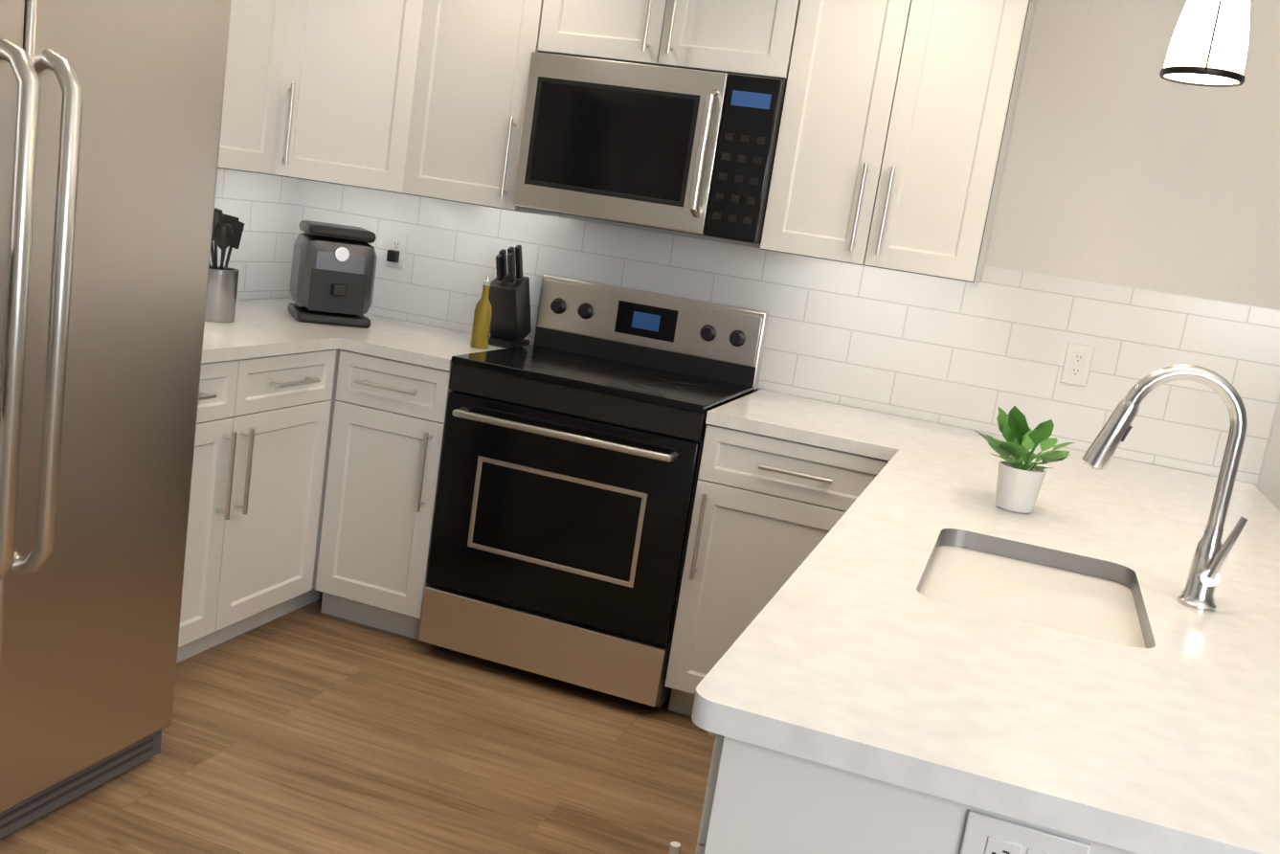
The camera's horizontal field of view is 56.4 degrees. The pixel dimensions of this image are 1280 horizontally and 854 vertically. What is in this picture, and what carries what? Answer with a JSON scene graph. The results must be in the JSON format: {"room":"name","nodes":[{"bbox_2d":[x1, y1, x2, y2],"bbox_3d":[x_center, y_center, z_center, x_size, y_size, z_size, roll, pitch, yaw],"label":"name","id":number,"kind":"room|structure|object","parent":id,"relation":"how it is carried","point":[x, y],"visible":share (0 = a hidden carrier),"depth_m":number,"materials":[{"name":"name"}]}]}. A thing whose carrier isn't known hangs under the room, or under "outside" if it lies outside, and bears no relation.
{"room":"kitchen","nodes":[
{"label":"kitchen","id":0,"kind":"room"},
{"bbox_2d":[217,0,291,175],"bbox_3d":[-1.302,-1.206,3.087,0.375,0.994,0.954,12,11,17],"label":"upper cabinet","id":1,"kind":"object","parent":0,"relation":"attached to","point":[258,29],"depth_m":3.40,"materials":[{"name":"white wood"}]},
{"bbox_2d":[0,598,715,853],"bbox_3d":[0.904,1.551,0.185,7.500,0.050,7.010,12,11,17],"label":"floor","id":2,"kind":"structure","parent":0,"point":[310,729],"depth_m":2.90,"materials":[{"name":"brown wood"}]},
{"bbox_2d":[0,0,231,838],"bbox_3d":[-1.462,-0.110,2.268,0.931,1.753,0.915,12,11,17],"label":"fridge","id":3,"kind":"object","parent":2,"relation":"on","point":[110,118],"visible":1,"depth_m":2.30,"materials":[{"name":"grey metal"}]},
{"bbox_2d":[176,394,222,663],"bbox_3d":[-1.460,0.202,3.086,0.628,0.855,0.509,12,11,17],"label":"base cabinet","id":4,"kind":"object","parent":2,"relation":"on","point":[209,420],"depth_m":3.09,"materials":[{"name":"white wood"}]},
{"bbox_2d":[199,390,340,652],"bbox_3d":[-1.300,0.159,3.457,0.691,0.855,0.534,12,11,17],"label":"base cabinet","id":5,"kind":"object","parent":2,"relation":"on","point":[274,481],"depth_m":3.37,"materials":[{"name":"white wood"}]},
{"bbox_2d":[199,298,506,405],"bbox_3d":[-1.051,-0.256,3.428,0.995,0.033,1.526,12,11,17],"label":"countertop","id":6,"kind":"structure","parent":5,"relation":"on","point":[266,354],"depth_m":3.46,"materials":[{"name":"white stone"}]},
{"bbox_2d":[204,207,244,322],"bbox_3d":[-1.214,-0.471,3.470,0.110,0.321,0.177,12,11,17],"label":"utensil crock","id":7,"kind":"object","parent":6,"relation":"on","point":[222,283],"visible":0.75,"depth_m":3.43,"materials":[{"name":"silver metal"}]},
{"bbox_2d":[287,220,377,328],"bbox_3d":[-0.978,-0.490,3.817,0.236,0.303,0.300,4,11,-24],"label":"air fryer","id":8,"kind":"object","parent":6,"relation":"on","point":[332,274],"visible":1,"depth_m":3.73,"materials":[{"name":"black plastic"}]},
{"bbox_2d":[470,275,492,348],"bbox_3d":[-0.489,-0.360,3.725,0.056,0.226,0.056,12,11,17],"label":"oil bottle","id":9,"kind":"object","parent":6,"relation":"on","point":[482,325],"visible":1,"depth_m":3.71,"materials":[{"name":"yellow glass"}]},
{"bbox_2d":[488,245,531,348],"bbox_3d":[-0.419,-0.428,3.866,0.100,0.329,0.186,12,11,17],"label":"knife block","id":10,"kind":"object","parent":6,"relation":"on","point":[509,300],"visible":1,"depth_m":3.83,"materials":[{"name":"black plastic"}]},
{"bbox_2d":[325,367,453,562],"bbox_3d":[-0.698,0.184,3.817,0.396,0.855,0.691,12,11,17],"label":"base cabinet","id":11,"kind":"object","parent":2,"relation":"on","point":[391,436],"depth_m":3.53,"materials":[{"name":"white wood"}]},
{"bbox_2d":[418,274,769,709],"bbox_3d":[-0.140,0.164,3.600,0.754,1.135,0.678,12,11,17],"label":"range","id":12,"kind":"object","parent":2,"relation":"on","point":[574,434],"visible":0.98,"depth_m":3.38,"materials":[{"name":"black metal"}]},
{"bbox_2d":[673,735,1118,853],"bbox_3d":[0.420,0.769,1.523,0.675,0.855,0.538,12,11,17],"label":"base cabinet","id":13,"kind":"object","parent":2,"relation":"on","point":[755,801],"depth_m":1.27,"materials":[{"name":"white wood"}]},
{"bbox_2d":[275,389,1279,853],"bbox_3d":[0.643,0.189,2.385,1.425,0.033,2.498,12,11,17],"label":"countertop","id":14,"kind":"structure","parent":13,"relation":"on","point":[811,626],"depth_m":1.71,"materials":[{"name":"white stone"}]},
{"bbox_2d":[974,405,1074,513],"bbox_3d":[0.787,0.063,2.477,0.201,0.219,0.281,12,11,17],"label":"plant pot","id":15,"kind":"object","parent":14,"relation":"on","point":[1019,483],"visible":1,"depth_m":2.45,"materials":[{"name":"white ceramic"}]},
{"bbox_2d":[934,539,1133,639],"bbox_3d":[0.627,0.375,1.977,0.348,0.213,0.528,12,11,17],"label":"sink","id":16,"kind":"object","parent":14,"relation":"in","point":[975,573],"depth_m":2.03,"materials":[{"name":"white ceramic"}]},
{"bbox_2d":[1081,364,1247,609],"bbox_3d":[0.851,0.086,1.940,0.259,0.382,0.073,12,11,17],"label":"faucet","id":17,"kind":"object","parent":14,"relation":"on","point":[1211,552],"visible":1,"depth_m":1.91,"materials":[{"name":"silver metal"}]},
{"bbox_2d":[960,809,1090,853],"bbox_3d":[0.384,0.435,1.200,0.118,0.072,0.008,12,11,17],"label":"outlet","id":18,"kind":"object","parent":13,"relation":"attached to","point":[985,834],"visible":1,"depth_m":1.20,"materials":[{"name":"white plastic"}]},
{"bbox_2d":[286,0,1279,512],"bbox_3d":[2.203,-0.077,3.208,7.500,2.430,0.100,12,11,17],"label":"wall","id":19,"kind":"structure","parent":0,"point":[1125,165],"depth_m":3.34,"materials":[{"name":"white paint"}]},
{"bbox_2d":[209,168,301,299],"bbox_3d":[-1.491,-0.580,3.525,0.007,0.434,1.500,12,11,17],"label":"tile backsplash","id":20,"kind":"structure","parent":19,"relation":"attached to","point":[266,205],"depth_m":4.08,"materials":[{"name":"white tile"}]},
{"bbox_2d":[271,0,432,195],"bbox_3d":[-0.932,-1.267,3.722,0.667,0.996,0.667,12,11,17],"label":"upper cabinet","id":21,"kind":"object","parent":19,"relation":"attached to","point":[351,95],"depth_m":3.60,"materials":[{"name":"white wood"}]},
{"bbox_2d":[413,0,559,216],"bbox_3d":[-0.454,-1.194,3.723,0.428,0.994,0.375,12,11,17],"label":"upper cabinet","id":22,"kind":"object","parent":19,"relation":"attached to","point":[477,71],"depth_m":3.61,"materials":[{"name":"white wood"}]},
{"bbox_2d":[539,0,689,67],"bbox_3d":[-0.009,-1.341,3.570,0.438,0.524,0.338,12,11,17],"label":"upper cabinet","id":23,"kind":"object","parent":19,"relation":"attached to","point":[641,32],"depth_m":3.44,"materials":[{"name":"white wood"}]},
{"bbox_2d":[512,51,786,244],"bbox_3d":[0.053,-0.825,3.562,0.754,0.450,0.436,12,11,17],"label":"microwave","id":24,"kind":"object","parent":23,"relation":"attached to","point":[681,149],"visible":0.98,"depth_m":3.40,"materials":[{"name":"grey metal"}]},
{"bbox_2d":[677,0,804,84],"bbox_3d":[0.293,-1.278,3.474,0.437,0.524,0.338,12,11,17],"label":"upper cabinet","id":25,"kind":"object","parent":19,"relation":"attached to","point":[744,37],"depth_m":3.33,"materials":[{"name":"white wood"}]},
{"bbox_2d":[290,179,1279,484],"bbox_3d":[0.263,-0.388,3.778,3.212,0.484,0.007,12,11,17],"label":"tile backsplash","id":26,"kind":"structure","parent":19,"relation":"attached to","point":[962,354],"depth_m":3.60,"materials":[{"name":"white tile"}]},
{"bbox_2d":[385,231,407,269],"bbox_3d":[-0.845,-0.607,4.108,0.072,0.118,0.036,12,11,17],"label":"outlet","id":27,"kind":"object","parent":26,"relation":"attached to","point":[396,250],"visible":1,"depth_m":4.11,"materials":[{"name":"white plastic"}]},
{"bbox_2d":[1059,342,1094,386],"bbox_3d":[1.264,-0.181,3.451,0.072,0.118,0.008,12,11,17],"label":"outlet","id":28,"kind":"object","parent":26,"relation":"attached to","point":[1077,363],"visible":1,"depth_m":3.45,"materials":[{"name":"white plastic"}]},
{"bbox_2d":[760,0,938,269],"bbox_3d":[0.630,-0.972,3.398,0.358,0.994,0.338,12,11,17],"label":"upper cabinet","id":29,"kind":"object","parent":19,"relation":"attached to","point":[850,110],"depth_m":3.26,"materials":[{"name":"white wood"}]},
{"bbox_2d":[888,0,1036,283],"bbox_3d":[0.857,-0.925,3.326,0.357,0.994,0.338,12,11,17],"label":"upper cabinet","id":30,"kind":"object","parent":19,"relation":"attached to","point":[976,60],"depth_m":3.18,"materials":[{"name":"white wood"}]},
{"bbox_3d":[1.268,-0.863,-0.254,7.500,0.050,7.010,12,11,17],"label":"ceiling","id":31,"kind":"structure","parent":0,"visible":0},
{"bbox_2d":[1159,0,1250,87],"bbox_3d":[1.153,-0.993,2.299,0.156,0.634,0.156,12,11,17],"label":"pendant light","id":32,"kind":"object","parent":31,"relation":"hanging from","point":[1208,45],"visible":1,"depth_m":2.29,"materials":[{"name":"white glass"}]}
]}

